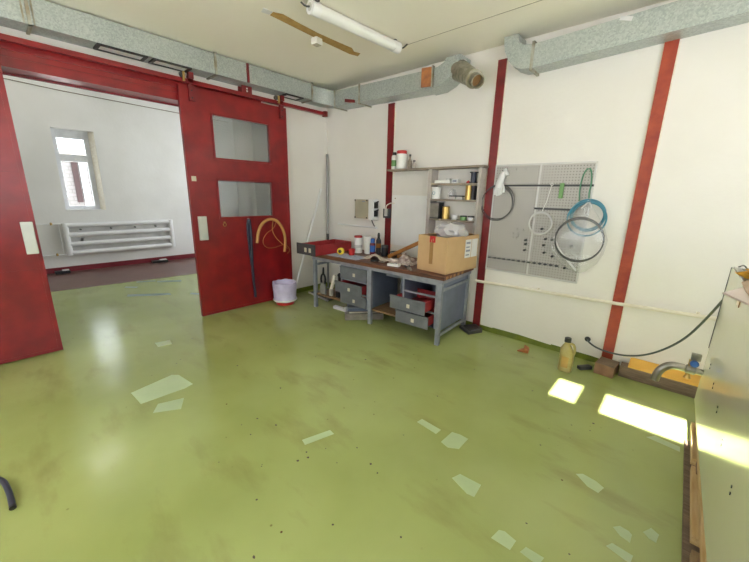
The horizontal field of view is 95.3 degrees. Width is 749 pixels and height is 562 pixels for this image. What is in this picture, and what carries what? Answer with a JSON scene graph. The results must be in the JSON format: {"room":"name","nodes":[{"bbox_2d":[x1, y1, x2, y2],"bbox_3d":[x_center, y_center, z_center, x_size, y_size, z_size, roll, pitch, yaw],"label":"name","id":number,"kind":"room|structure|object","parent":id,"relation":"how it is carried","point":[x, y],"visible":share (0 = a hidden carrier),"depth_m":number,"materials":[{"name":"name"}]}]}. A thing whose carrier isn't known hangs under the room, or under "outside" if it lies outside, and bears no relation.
{"room":"workshop","nodes":[
{"label":"workshop","id":0,"kind":"room"},
{"bbox_2d":[3,75,238,268],"bbox_3d":[-6.024,-2.096,6.856,0.350,3.970,7.000,14,19,40],"label":"wall","id":1,"kind":"structure","parent":0,"point":[140,154],"depth_m":7.15,"materials":[{"name":"paint"}]},
{"bbox_2d":[50,128,101,209],"bbox_3d":[-5.935,-2.196,6.798,0.220,1.525,0.570,14,19,40],"label":"window","id":2,"kind":"structure","parent":1,"relation":"in","point":[55,133],"depth_m":6.79,"materials":[{"name":"plastic"}]},
{"bbox_2d":[87,132,105,209],"bbox_3d":[-5.729,-2.252,7.036,0.199,1.523,0.080,14,19,40],"label":"window reveal","id":3,"kind":"object","parent":1,"relation":"in","point":[90,134],"depth_m":7.01,"materials":[{"name":"beige paint"}]},
{"bbox_2d":[36,219,175,256],"bbox_3d":[-5.732,-0.923,7.129,0.151,0.656,2.791,14,19,40],"label":"radiator","id":4,"kind":"object","parent":1,"relation":"attached to","point":[85,237],"visible":0.95,"depth_m":7.29,"materials":[{"name":"white metal"}]},
{"bbox_2d":[3,78,228,122],"bbox_3d":[-5.186,-3.719,7.082,0.014,0.136,4.400,14,19,40],"label":"cable","id":5,"kind":"object","parent":1,"relation":"attached to","point":[3,78],"visible":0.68,"depth_m":6.67,"materials":[{"name":"black plastic"}]},
{"bbox_2d":[46,253,194,273],"bbox_3d":[-5.926,-0.306,7.183,0.018,0.105,6.600,14,19,40],"label":"baseboard","id":6,"kind":"structure","parent":1,"relation":"attached to","point":[174,257],"depth_m":7.47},
{"bbox_2d":[0,26,326,288],"bbox_3d":[-2.704,-0.982,4.036,0.220,3.340,5.800,14,19,40],"label":"wall","id":7,"kind":"structure","parent":0,"point":[306,131],"depth_m":5.37,"materials":[{"name":"paint"}]},
{"bbox_2d":[0,41,260,106],"bbox_3d":[-2.561,-2.188,3.829,0.275,0.255,2.700,14,19,40],"label":"lintel","id":8,"kind":"object","parent":7,"relation":"attached to","point":[16,60],"visible":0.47,"depth_m":3.38,"materials":[{"name":"red paint"}]},
{"bbox_2d":[0,33,327,315],"bbox_3d":[-2.593,-0.889,3.889,0.168,2.973,5.265,14,19,40],"label":"door","id":9,"kind":"structure","parent":7,"relation":"in","point":[223,267],"depth_m":4.58,"materials":[{"name":"red paint"}]},
{"bbox_2d":[0,65,62,363],"bbox_3d":[-3.694,-0.594,2.675,0.110,2.953,1.435,14,19,40],"label":"door","id":10,"kind":"structure","parent":9,"relation":"hanging from","point":[29,327],"depth_m":3.21,"materials":[{"name":"red paint"}]},
{"bbox_2d":[246,218,256,296],"bbox_3d":[-1.776,-0.322,4.928,0.049,1.164,0.090,14,19,40],"label":"strip","id":11,"kind":"object","parent":9,"relation":"hanging from","point":[248,225],"visible":1,"depth_m":4.87,"materials":[{"name":"metal"}]},
{"bbox_2d":[256,218,286,251],"bbox_3d":[-1.541,-0.674,5.092,0.059,0.530,0.511,14,19,40],"label":"hose","id":12,"kind":"object","parent":9,"relation":"attached to","point":[267,219],"visible":1,"depth_m":5.05,"materials":[{"name":"orange rubber"}]},
{"bbox_2d":[263,222,289,252],"bbox_3d":[-1.488,-0.660,5.175,0.017,0.535,0.462,14,19,40],"label":"wire","id":13,"kind":"object","parent":12,"relation":"hanging from","point":[272,222],"visible":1,"depth_m":5.11,"materials":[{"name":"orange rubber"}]},
{"bbox_2d":[0,0,484,110],"bbox_3d":[-1.517,-2.079,2.683,2.886,0.482,5.386,14,19,40],"label":"air duct","id":14,"kind":"object","parent":7,"relation":"attached to","point":[43,18],"visible":0.98,"depth_m":3.77,"materials":[{"name":"metal"}]},
{"bbox_2d":[296,282,326,292],"bbox_3d":[-1.298,0.163,5.797,0.008,0.075,1.344,14,19,40],"label":"baseboard","id":15,"kind":"structure","parent":7,"relation":"attached to","point":[307,288],"depth_m":5.91,"materials":[{"name":"green paint"}]},
{"bbox_2d":[232,119,248,215],"bbox_3d":[-1.976,-2.240,7.772,4.420,3.970,0.200,14,19,40],"label":"wall","id":16,"kind":"structure","parent":0,"point":[238,130],"depth_m":8.84,"materials":[{"name":"paint"}]},
{"bbox_2d":[0,257,695,561],"bbox_3d":[-1.859,0.791,3.667,11.050,0.123,6.600,14,19,40],"label":"floor","id":17,"kind":"structure","parent":0,"point":[159,430],"depth_m":2.34,"materials":[{"name":"green paint"}]},
{"bbox_2d":[0,476,16,510],"bbox_3d":[-2.272,1.145,1.896,0.790,0.052,0.166,3,14,6],"label":"hose","id":18,"kind":"object","parent":17,"relation":"on","point":[5,484],"visible":1,"depth_m":1.84,"materials":[{"name":"black plastic"}]},
{"bbox_2d":[54,269,70,274],"bbox_3d":[-6.165,-0.186,6.740,0.120,0.072,0.224,14,19,40],"label":"box","id":19,"kind":"object","parent":17,"relation":"on","point":[63,271],"visible":1,"depth_m":6.72,"materials":[{"name":"black plastic"}]},
{"bbox_2d":[151,258,167,263],"bbox_3d":[-5.010,-0.469,7.956,0.120,0.072,0.320,14,19,40],"label":"box","id":20,"kind":"object","parent":17,"relation":"on","point":[165,259],"visible":1,"depth_m":7.92,"materials":[{"name":"black plastic"}]},
{"bbox_2d":[272,279,296,305],"bbox_3d":[-1.364,0.170,5.193,0.362,0.354,0.362,14,19,40],"label":"bucket","id":21,"kind":"object","parent":17,"relation":"on","point":[284,290],"visible":1,"depth_m":5.07,"materials":[{"name":"white plastic"}]},
{"bbox_2d":[296,188,321,288],"bbox_3d":[-1.113,-0.645,5.653,0.042,1.735,0.766,10,17,31],"label":"metal rod","id":22,"kind":"object","parent":17,"relation":"on","point":[320,191],"visible":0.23,"depth_m":5.66,"materials":[{"name":"white paint"}]},
{"bbox_2d":[308,289,333,301],"bbox_3d":[-0.789,0.228,5.670,0.377,0.031,0.585,-11,19,-39],"label":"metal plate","id":23,"kind":"object","parent":17,"relation":"on","point":[312,292],"visible":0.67,"depth_m":5.49,"materials":[{"name":"grey metal"}]},
{"bbox_2d":[326,154,328,287],"bbox_3d":[-0.812,-0.994,5.915,0.047,2.282,0.145,0,14,-3],"label":"tube","id":24,"kind":"object","parent":17,"relation":"on","point":[327,186],"visible":0.97,"depth_m":5.85,"materials":[{"name":"grey plastic"}]},
{"bbox_2d":[333,305,346,311],"bbox_3d":[-0.494,0.388,4.987,0.260,0.069,0.060,12,18,37],"label":"metal bracket","id":25,"kind":"object","parent":17,"relation":"on","point":[344,309],"visible":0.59,"depth_m":4.97,"materials":[{"name":"white metal"}]},
{"bbox_2d":[347,304,367,310],"bbox_3d":[-0.230,0.402,4.833,0.310,0.129,0.210,-1,14,-7],"label":"case","id":26,"kind":"object","parent":17,"relation":"on","point":[349,307],"visible":0.34,"depth_m":4.73,"materials":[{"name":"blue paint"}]},
{"bbox_2d":[345,311,382,319],"bbox_3d":[-0.143,0.470,4.650,0.520,0.090,0.110,-1,14,-7],"label":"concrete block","id":27,"kind":"object","parent":17,"relation":"on","point":[349,315],"visible":0.81,"depth_m":4.60,"materials":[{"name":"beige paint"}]},
{"bbox_2d":[384,103,395,302],"bbox_3d":[0.207,-1.053,5.041,0.129,2.868,0.020,14,19,40],"label":"steel column","id":28,"kind":"structure","parent":17,"relation":"on","point":[392,106],"depth_m":4.90,"materials":[{"name":"red metal"}]},
{"bbox_2d":[383,203,394,217],"bbox_3d":[0.202,-1.034,4.991,0.170,0.225,0.093,14,19,40],"label":"wall socket","id":29,"kind":"object","parent":28,"relation":"attached to","point":[386,212],"visible":1,"depth_m":4.98,"materials":[{"name":"grey metal"}]},
{"bbox_2d":[312,248,473,345],"bbox_3d":[0.122,0.108,4.641,2.169,0.810,1.000,14,19,40],"label":"workbench","id":30,"kind":"object","parent":17,"relation":"on","point":[426,299],"visible":0.89,"depth_m":4.22,"materials":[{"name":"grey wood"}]},
{"bbox_2d":[320,267,325,294],"bbox_3d":[-0.749,-0.004,4.969,0.121,0.400,0.035,14,19,40],"label":"tool","id":31,"kind":"object","parent":30,"relation":"on","point":[323,285],"visible":1,"depth_m":4.97,"materials":[{"name":"grey metal"}]},
{"bbox_2d":[296,239,350,255],"bbox_3d":[-0.729,-0.507,5.027,0.380,0.155,0.751,12,18,37],"label":"drawer box","id":32,"kind":"object","parent":30,"relation":"on","point":[316,248],"visible":0.94,"depth_m":4.85,"materials":[{"name":"grey metal"}]},
{"bbox_2d":[317,288,339,300],"bbox_3d":[-0.450,0.173,5.157,0.530,0.022,0.670,12,18,37],"label":"shelf","id":33,"kind":"object","parent":30,"relation":"attached to","point":[334,297],"depth_m":4.99,"materials":[{"name":"brown wood"}]},
{"bbox_2d":[329,275,336,295],"bbox_3d":[-0.595,0.062,4.908,0.112,0.308,0.060,-5,16,-24],"label":"brush","id":34,"kind":"object","parent":30,"relation":"on","point":[334,276],"visible":1,"depth_m":4.88,"materials":[{"name":"beige wood"}]},
{"bbox_2d":[336,273,340,297],"bbox_3d":[-0.483,0.055,4.839,0.097,0.360,0.132,14,19,40],"label":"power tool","id":35,"kind":"object","parent":30,"relation":"on","point":[338,275],"visible":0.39,"depth_m":4.82,"materials":[{"name":"black plastic"}]},
{"bbox_2d":[328,253,364,259],"bbox_3d":[-0.373,-0.345,4.721,0.560,0.006,0.270,12,18,37],"label":"cloth","id":36,"kind":"object","parent":30,"relation":"on","point":[353,257],"visible":0.9,"depth_m":4.70,"materials":[{"name":"grey fabric"}]},
{"bbox_2d":[337,248,343,254],"bbox_3d":[-0.474,-0.418,4.782,0.095,0.096,0.056,7,15,22],"label":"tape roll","id":37,"kind":"object","parent":36,"relation":"on","point":[340,251],"visible":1,"depth_m":4.76,"materials":[{"name":"yellow plastic"}]},
{"bbox_2d":[348,248,354,254],"bbox_3d":[-0.318,-0.407,4.773,0.097,0.084,0.097,14,19,40],"label":"cup","id":38,"kind":"object","parent":36,"relation":"on","point":[351,250],"visible":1,"depth_m":4.74,"materials":[{"name":"red plastic"}]},
{"bbox_2d":[341,280,366,294],"bbox_3d":[-0.184,0.053,4.658,0.415,0.105,0.502,12,18,37],"label":"drawer","id":39,"kind":"object","parent":30,"relation":"on","point":[349,287],"depth_m":4.43,"materials":[{"name":"grey metal"}]},
{"bbox_2d":[354,235,361,252],"bbox_3d":[-0.239,-0.541,5.005,0.122,0.252,0.122,14,19,40],"label":"canister","id":40,"kind":"object","parent":30,"relation":"on","point":[357,238],"visible":0.97,"depth_m":4.96,"materials":[{"name":"white plastic"}]},
{"bbox_2d":[364,236,371,253],"bbox_3d":[-0.092,-0.527,4.967,0.120,0.250,0.120,14,19,40],"label":"canister","id":41,"kind":"object","parent":30,"relation":"on","point":[367,239],"visible":0.88,"depth_m":4.92,"materials":[{"name":"white plastic"}]},
{"bbox_2d":[370,238,374,254],"bbox_3d":[-0.026,-0.472,4.768,0.077,0.245,0.077,14,19,40],"label":"spray can","id":42,"kind":"object","parent":30,"relation":"on","point":[372,244],"visible":0.83,"depth_m":4.74,"materials":[{"name":"blue metal"}]},
{"bbox_2d":[362,254,388,260],"bbox_3d":[0.033,-0.329,4.562,0.390,0.070,0.190,12,18,37],"label":"rag","id":43,"kind":"object","parent":30,"relation":"on","point":[371,255],"visible":0.93,"depth_m":4.53,"materials":[{"name":"fabric"}]},
{"bbox_2d":[376,233,380,254],"bbox_3d":[0.059,-0.536,4.893,0.073,0.310,0.073,14,19,40],"label":"bottle","id":44,"kind":"object","parent":30,"relation":"on","point":[378,241],"visible":0.98,"depth_m":4.87,"materials":[{"name":"brown glass"}]},
{"bbox_2d":[372,302,395,316],"bbox_3d":[0.343,0.346,4.545,0.438,0.022,0.670,12,18,37],"label":"shelf","id":45,"kind":"object","parent":30,"relation":"attached to","point":[385,308],"depth_m":4.43,"materials":[{"name":"brown wood"}]},
{"bbox_2d":[381,245,387,256],"bbox_3d":[0.143,-0.426,4.784,0.100,0.154,0.100,14,19,40],"label":"jar","id":46,"kind":"object","parent":30,"relation":"on","point":[384,248],"visible":0.97,"depth_m":4.75,"materials":[{"name":"black plastic"}]},
{"bbox_2d":[387,263,400,266],"bbox_3d":[0.235,-0.197,4.137,0.150,0.033,0.070,9,16,29],"label":"packet","id":47,"kind":"object","parent":30,"relation":"on","point":[388,264],"visible":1,"depth_m":4.11,"materials":[{"name":"white paper"}]},
{"bbox_2d":[384,253,416,265],"bbox_3d":[0.340,-0.284,4.320,0.385,0.116,0.250,12,18,37],"label":"rag","id":48,"kind":"object","parent":30,"relation":"on","point":[406,260],"visible":0.95,"depth_m":4.31,"materials":[{"name":"beige fabric"}]},
{"bbox_2d":[387,241,417,257],"bbox_3d":[0.444,-0.434,4.416,0.643,0.356,0.050,12,18,37],"label":"wooden board","id":49,"kind":"object","parent":30,"relation":"on","point":[415,244],"visible":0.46,"depth_m":4.45,"materials":[{"name":"orange wood"}]},
{"bbox_2d":[397,288,435,311],"bbox_3d":[0.524,0.220,4.003,0.405,0.115,0.502,12,18,37],"label":"drawer","id":50,"kind":"object","parent":30,"relation":"on","point":[406,301],"depth_m":3.85,"materials":[{"name":"grey metal"}]},
{"bbox_2d":[425,308,433,325],"bbox_3d":[0.579,0.387,4.063,0.375,0.105,0.502,12,18,37],"label":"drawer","id":51,"kind":"object","parent":30,"relation":"on","point":[429,317],"depth_m":3.85,"materials":[{"name":"red paint"}]},
{"bbox_2d":[417,231,478,274],"bbox_3d":[0.873,-0.358,4.030,0.629,0.424,0.404,-11,19,-41],"label":"cardboard box","id":52,"kind":"object","parent":30,"relation":"on","point":[444,253],"visible":1,"depth_m":3.86,"materials":[{"name":"brown cardboard"}]},
{"bbox_2d":[459,324,482,334],"bbox_3d":[1.226,0.597,4.319,0.208,0.067,0.236,-3,15,-15],"label":"foot pedal","id":53,"kind":"object","parent":17,"relation":"on","point":[469,329],"visible":1,"depth_m":4.26,"materials":[{"name":"grey metal"}]},
{"bbox_2d":[472,58,507,325],"bbox_3d":[1.343,-0.880,4.029,0.112,3.080,0.020,14,19,40],"label":"steel column","id":54,"kind":"structure","parent":17,"relation":"on","point":[502,67],"depth_m":3.94,"materials":[{"name":"red metal"}]},
{"bbox_2d":[517,345,528,352],"bbox_3d":[1.656,0.747,3.788,0.111,0.057,0.104,10,17,30],"label":"bracket","id":55,"kind":"object","parent":17,"relation":"on","point":[525,349],"visible":1,"depth_m":3.76,"materials":[{"name":"orange"}]},
{"bbox_2d":[557,337,575,372],"bbox_3d":[1.889,0.719,3.340,0.135,0.342,0.104,14,19,40],"label":"jug","id":56,"kind":"object","parent":17,"relation":"on","point":[566,356],"visible":1,"depth_m":3.31,"materials":[{"name":"yellow plastic"}]},
{"bbox_2d":[577,364,591,369],"bbox_3d":[2.102,0.862,3.413,0.130,0.037,0.050,-1,14,-9],"label":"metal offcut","id":57,"kind":"object","parent":17,"relation":"on","point":[585,366],"visible":1,"depth_m":3.39,"materials":[{"name":"black metal"}]},
{"bbox_2d":[593,357,619,378],"bbox_3d":[2.276,0.845,3.345,0.200,0.110,0.160,-11,19,-41],"label":"wood block","id":58,"kind":"object","parent":17,"relation":"on","point":[606,367],"visible":1,"depth_m":3.29,"materials":[{"name":"brown wood"}]},
{"bbox_2d":[600,39,680,359],"bbox_3d":[2.393,-0.545,3.133,0.112,2.915,0.020,14,19,40],"label":"steel column","id":59,"kind":"structure","parent":17,"relation":"on","point":[670,50],"depth_m":3.05,"materials":[{"name":"red metal"}]},
{"bbox_2d":[618,362,697,398],"bbox_3d":[2.962,0.991,2.829,1.542,0.112,0.115,14,19,40],"label":"timber beam","id":60,"kind":"structure","parent":17,"relation":"on","point":[674,386],"depth_m":3.09,"materials":[{"name":"brown wood"}]},
{"bbox_2d":[628,358,700,386],"bbox_3d":[2.982,0.908,2.820,1.432,0.051,0.154,14,19,40],"label":"board","id":61,"kind":"object","parent":60,"relation":"on","point":[634,363],"visible":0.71,"depth_m":3.08,"materials":[{"name":"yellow wood"}]},
{"bbox_2d":[681,415,706,561],"bbox_3d":[1.843,1.271,1.349,0.910,0.248,2.350,14,19,40],"label":"wooden pallet","id":62,"kind":"object","parent":17,"relation":"on","point":[693,534],"visible":0.2,"depth_m":1.78,"materials":[{"name":"brown wood"}]},
{"bbox_2d":[650,267,748,561],"bbox_3d":[1.776,0.643,1.294,1.173,0.990,2.394,14,19,40],"label":"tank","id":63,"kind":"object","parent":62,"relation":"on","point":[721,400],"visible":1,"depth_m":1.55,"materials":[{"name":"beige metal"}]},
{"bbox_2d":[585,299,721,357],"bbox_3d":[2.367,0.296,2.805,0.243,1.082,1.374,0,14,-3],"label":"hose","id":64,"kind":"object","parent":63,"relation":"attached to","point":[716,307],"visible":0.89,"depth_m":2.85,"materials":[{"name":"black plastic"}]},
{"bbox_2d":[722,287,748,305],"bbox_3d":[1.789,0.114,1.349,0.588,0.007,0.770,14,19,40],"label":"cardboard sheet","id":65,"kind":"object","parent":63,"relation":"on","point":[739,294],"visible":1,"depth_m":1.53,"materials":[{"name":"white cardboard"}]},
{"bbox_2d":[741,280,748,294],"bbox_3d":[1.891,0.051,1.462,0.405,0.062,0.390,14,19,40],"label":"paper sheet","id":66,"kind":"object","parent":65,"relation":"on","point":[745,284],"visible":1,"depth_m":1.66,"materials":[{"name":"beige paper"}]},
{"bbox_2d":[735,265,748,268],"bbox_3d":[2.286,-0.073,2.086,0.090,0.030,0.286,14,19,40],"label":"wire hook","id":67,"kind":"object","parent":63,"relation":"on","point":[741,267],"visible":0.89,"depth_m":2.17,"materials":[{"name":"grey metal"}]},
{"bbox_2d":[736,269,748,278],"bbox_3d":[2.150,-0.026,1.800,0.264,0.073,0.278,-1,14,-10],"label":"rag","id":68,"kind":"object","parent":63,"relation":"on","point":[745,274],"visible":1,"depth_m":1.87,"materials":[{"name":"fabric"}]},
{"bbox_2d":[45,0,667,90],"bbox_3d":[-0.145,-2.059,1.411,7.020,0.150,5.800,14,19,40],"label":"ceiling","id":69,"kind":"structure","parent":0,"point":[238,30],"depth_m":3.29,"materials":[{"name":"paint"}]},
{"bbox_2d":[261,8,271,14],"bbox_3d":[-0.970,-2.418,3.058,0.088,0.005,0.078,-11,19,-40],"label":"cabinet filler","id":70,"kind":"object","parent":69,"relation":"attached to","point":[264,10],"visible":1,"depth_m":3.06,"materials":[{"name":"white plastic"}]},
{"bbox_2d":[270,12,359,55],"bbox_3d":[-0.550,-2.530,3.534,0.134,0.005,1.200,13,18,38],"label":"strip","id":71,"kind":"object","parent":69,"relation":"attached to","point":[281,17],"visible":0.95,"depth_m":3.46,"materials":[{"name":"brown wood"}]},
{"bbox_2d":[311,36,321,46],"bbox_3d":[-0.606,-2.506,3.574,0.085,0.064,0.085,11,17,35],"label":"junction box","id":72,"kind":"object","parent":69,"relation":"attached to","point":[316,41],"visible":1,"depth_m":3.55,"materials":[{"name":"white plastic"}]},
{"bbox_2d":[300,0,407,53],"bbox_3d":[-0.140,-2.382,3.229,0.131,0.119,1.277,15,20,43],"label":"ceiling light","id":73,"kind":"object","parent":69,"relation":"attached to","point":[314,8],"visible":1,"depth_m":3.11,"materials":[{"name":"white plastic"}]},
{"bbox_2d":[408,0,541,44],"bbox_3d":[2.015,-2.145,2.226,4.500,0.012,0.007,14,19,40],"label":"joint","id":74,"kind":"object","parent":69,"relation":"attached to","point":[539,0],"visible":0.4,"depth_m":3.09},
{"bbox_2d":[327,0,748,368],"bbox_3d":[1.776,-0.821,3.792,6.800,3.340,0.200,14,19,40],"label":"wall","id":75,"kind":"structure","parent":0,"point":[695,228],"depth_m":3.25,"materials":[{"name":"paint"}]},
{"bbox_2d":[337,223,376,228],"bbox_3d":[-0.293,-0.897,5.536,0.890,0.028,0.027,14,19,40],"label":"conduit","id":76,"kind":"object","parent":75,"relation":"attached to","point":[337,223],"visible":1,"depth_m":5.51,"materials":[{"name":"white paint"}]},
{"bbox_2d":[354,199,378,226],"bbox_3d":[-0.104,-1.048,5.251,0.448,0.409,0.135,14,19,40],"label":"switch box","id":77,"kind":"object","parent":75,"relation":"attached to","point":[364,208],"visible":1,"depth_m":5.18,"materials":[{"name":"beige plastic"}]},
{"bbox_2d":[374,209,378,216],"bbox_3d":[0.040,-1.023,5.128,0.066,0.110,0.070,14,19,40],"label":"switch plate","id":78,"kind":"object","parent":77,"relation":"attached to","point":[375,210],"depth_m":5.13,"materials":[{"name":"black plastic"}]},
{"bbox_2d":[391,195,426,247],"bbox_3d":[0.494,-0.842,4.828,0.648,0.715,0.016,14,19,40],"label":"wall panel","id":79,"kind":"object","parent":75,"relation":"attached to","point":[408,221],"visible":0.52,"depth_m":4.84,"materials":[{"name":"white paint"}]},
{"bbox_2d":[387,165,488,238],"bbox_3d":[0.743,-1.036,4.450,1.420,0.849,0.158,14,19,40],"label":"wall shelf","id":80,"kind":"object","parent":75,"relation":"attached to","point":[433,171],"visible":0.78,"depth_m":4.13,"materials":[{"name":"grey wood"}]},
{"bbox_2d":[391,152,396,168],"bbox_3d":[0.276,-1.667,4.737,0.081,0.225,0.081,14,19,40],"label":"bottle","id":81,"kind":"object","parent":80,"relation":"on","point":[393,161],"visible":0.73,"depth_m":4.71,"materials":[{"name":"white plastic"}]},
{"bbox_2d":[396,150,406,168],"bbox_3d":[0.370,-1.647,4.641,0.144,0.238,0.144,14,19,40],"label":"jar","id":82,"kind":"object","parent":80,"relation":"on","point":[401,158],"visible":0.91,"depth_m":4.59,"materials":[{"name":"white plastic"}]},
{"bbox_2d":[407,154,411,167],"bbox_3d":[0.473,-1.596,4.558,0.060,0.180,0.060,14,19,40],"label":"bottle","id":83,"kind":"object","parent":80,"relation":"on","point":[409,165],"visible":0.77,"depth_m":4.54,"materials":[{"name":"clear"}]},
{"bbox_2d":[430,202,443,218],"bbox_3d":[0.802,-0.916,4.415,0.142,0.202,0.121,14,19,40],"label":"box","id":84,"kind":"object","parent":80,"relation":"on","point":[435,207],"visible":0.88,"depth_m":4.36,"materials":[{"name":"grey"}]},
{"bbox_2d":[432,187,441,198],"bbox_3d":[0.791,-1.129,4.372,0.130,0.146,0.130,14,19,40],"label":"lidded pot","id":85,"kind":"object","parent":80,"relation":"on","point":[436,191],"visible":1,"depth_m":4.33,"materials":[{"name":"white plastic"}]},
{"bbox_2d":[434,178,451,182],"bbox_3d":[0.872,-1.251,4.268,0.220,0.056,0.104,14,19,40],"label":"case","id":86,"kind":"object","parent":80,"relation":"on","point":[448,180],"visible":0.73,"depth_m":4.21,"materials":[{"name":"white plastic"}]},
{"bbox_2d":[441,206,449,218],"bbox_3d":[0.901,-0.868,4.331,0.104,0.155,0.094,14,19,40],"label":"tin","id":87,"kind":"object","parent":80,"relation":"on","point":[445,209],"visible":0.98,"depth_m":4.29,"materials":[{"name":"gold metal"}]},
{"bbox_2d":[451,215,457,219],"bbox_3d":[0.993,-0.793,4.249,0.084,0.055,0.083,14,19,40],"label":"pot","id":88,"kind":"object","parent":80,"relation":"on","point":[453,217],"visible":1,"depth_m":4.22,"materials":[{"name":"white plastic"}]},
{"bbox_2d":[451,179,460,182],"bbox_3d":[0.995,-1.216,4.160,0.085,0.048,0.082,14,19,40],"label":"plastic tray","id":89,"kind":"object","parent":80,"relation":"on","point":[453,180],"visible":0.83,"depth_m":4.13,"materials":[{"name":"white plastic"}]},
{"bbox_2d":[456,195,464,199],"bbox_3d":[1.037,-1.011,4.130,0.084,0.047,0.074,14,19,40],"label":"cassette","id":90,"kind":"object","parent":80,"relation":"on","point":[459,197],"visible":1,"depth_m":4.10,"materials":[{"name":"white plastic"}]},
{"bbox_2d":[460,215,466,219],"bbox_3d":[1.086,-0.771,4.168,0.084,0.055,0.083,14,19,40],"label":"pot","id":91,"kind":"object","parent":80,"relation":"on","point":[462,217],"visible":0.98,"depth_m":4.14,"materials":[{"name":"green plastic"}]},
{"bbox_2d":[465,185,473,199],"bbox_3d":[1.135,-1.058,4.083,0.100,0.166,0.100,14,19,40],"label":"tin","id":92,"kind":"object","parent":80,"relation":"on","point":[468,187],"visible":0.84,"depth_m":4.05,"materials":[{"name":"gold metal"}]},
{"bbox_2d":[467,216,474,220],"bbox_3d":[1.160,-0.753,4.104,0.084,0.055,0.083,14,19,40],"label":"pot","id":93,"kind":"object","parent":80,"relation":"on","point":[470,218],"visible":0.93,"depth_m":4.07,"materials":[{"name":"white plastic"}]},
{"bbox_2d":[471,186,476,199],"bbox_3d":[1.189,-1.042,4.036,0.042,0.160,0.124,14,19,40],"label":"box","id":94,"kind":"object","parent":80,"relation":"on","point":[474,188],"visible":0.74,"depth_m":4.00,"materials":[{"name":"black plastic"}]},
{"bbox_2d":[469,172,478,182],"bbox_3d":[1.165,-1.214,4.004,0.100,0.128,0.100,14,19,40],"label":"spool","id":95,"kind":"object","parent":80,"relation":"on","point":[473,174],"visible":0.91,"depth_m":3.98,"materials":[{"name":"black plastic"}]},
{"bbox_2d":[329,282,619,366],"bbox_3d":[1.602,0.645,4.156,6.600,0.072,0.008,14,19,40],"label":"baseboard","id":96,"kind":"structure","parent":75,"relation":"attached to","point":[518,337],"depth_m":3.98,"materials":[{"name":"green paint"}]},
{"bbox_2d":[481,161,597,283],"bbox_3d":[1.686,-0.653,3.730,1.113,1.205,0.069,14,19,40],"label":"pegboard","id":97,"kind":"object","parent":75,"relation":"attached to","point":[512,247],"depth_m":3.67,"materials":[{"name":"grey plastic"}]},
{"bbox_2d":[494,168,508,195],"bbox_3d":[1.424,-1.106,3.825,0.151,0.302,0.084,14,19,40],"label":"gloves","id":98,"kind":"object","parent":97,"relation":"hanging from","point":[499,187],"visible":1,"depth_m":3.81,"materials":[{"name":"white fabric"}]},
{"bbox_2d":[554,217,604,261],"bbox_3d":[1.995,-0.402,3.334,0.434,0.444,0.037,14,19,40],"label":"hoop","id":99,"kind":"object","parent":97,"relation":"hanging from","point":[574,218],"visible":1,"depth_m":3.32,"materials":[{"name":"plastic"}]},
{"bbox_2d":[578,167,591,200],"bbox_3d":[2.057,-0.927,3.317,0.107,0.344,0.045,14,19,40],"label":"cord","id":100,"kind":"object","parent":97,"relation":"hanging from","point":[588,167],"visible":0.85,"depth_m":3.31,"materials":[{"name":"plastic"}]},
{"bbox_2d":[566,199,606,236],"bbox_3d":[2.072,-0.617,3.329,0.344,0.363,0.052,13,18,39],"label":"coil","id":101,"kind":"object","parent":97,"relation":"hanging from","point":[592,201],"visible":0.93,"depth_m":3.32,"materials":[{"name":"blue plastic"}]},
{"bbox_3d":[2.007,-0.443,3.348,0.493,0.726,0.229,14,19,40],"label":"plastic bag","id":102,"kind":"object","parent":97,"relation":"hanging from","visible":0},
{"bbox_2d":[554,231,575,270],"bbox_3d":[1.946,-0.364,3.456,0.263,0.501,0.044,14,19,40],"label":"strip","id":103,"kind":"object","parent":102,"relation":"in","point":[570,264],"visible":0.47,"depth_m":3.46,"materials":[{"name":"white plastic"}]},
{"bbox_2d":[475,279,716,320],"bbox_3d":[2.620,0.266,3.083,3.641,0.147,0.061,14,19,40],"label":"pipe","id":104,"kind":"object","parent":75,"relation":"attached to","point":[697,315],"visible":0.96,"depth_m":3.35,"materials":[{"name":"white metal"}]},
{"bbox_2d":[504,0,748,76],"bbox_3d":[2.695,-1.964,2.368,3.590,0.366,0.230,14,19,40],"label":"air duct","id":105,"kind":"object","parent":75,"relation":"attached to","point":[680,19],"visible":1,"depth_m":2.81,"materials":[{"name":"metal"}]},
{"label":"outside","id":106,"kind":"structure","parent":0,"visible":0},
{"bbox_3d":[-17.483,-3.305,20.939,35.180,0.150,60.000,14,19,40],"label":"ground","id":107,"kind":"structure","parent":106,"visible":0},
{"bbox_2d":[59,151,93,205],"bbox_3d":[-12.652,-3.839,15.640,1.600,3.700,17.400,14,19,40],"label":"building","id":108,"kind":"structure","parent":107,"relation":"on","point":[76,174],"depth_m":14.60,"materials":[{"name":"brick"}]},
{"bbox_3d":[1.804,-0.869,3.556,0.075,0.301,0.026,14,19,40],"label":"cord","id":109,"kind":"object","parent":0,"visible":0},
{"bbox_2d":[528,211,552,234],"bbox_3d":[1.763,-0.614,3.629,0.244,0.249,0.038,14,19,40],"label":"hoop","id":110,"kind":"object","parent":109,"relation":"hanging from","point":[539,212],"visible":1,"depth_m":3.62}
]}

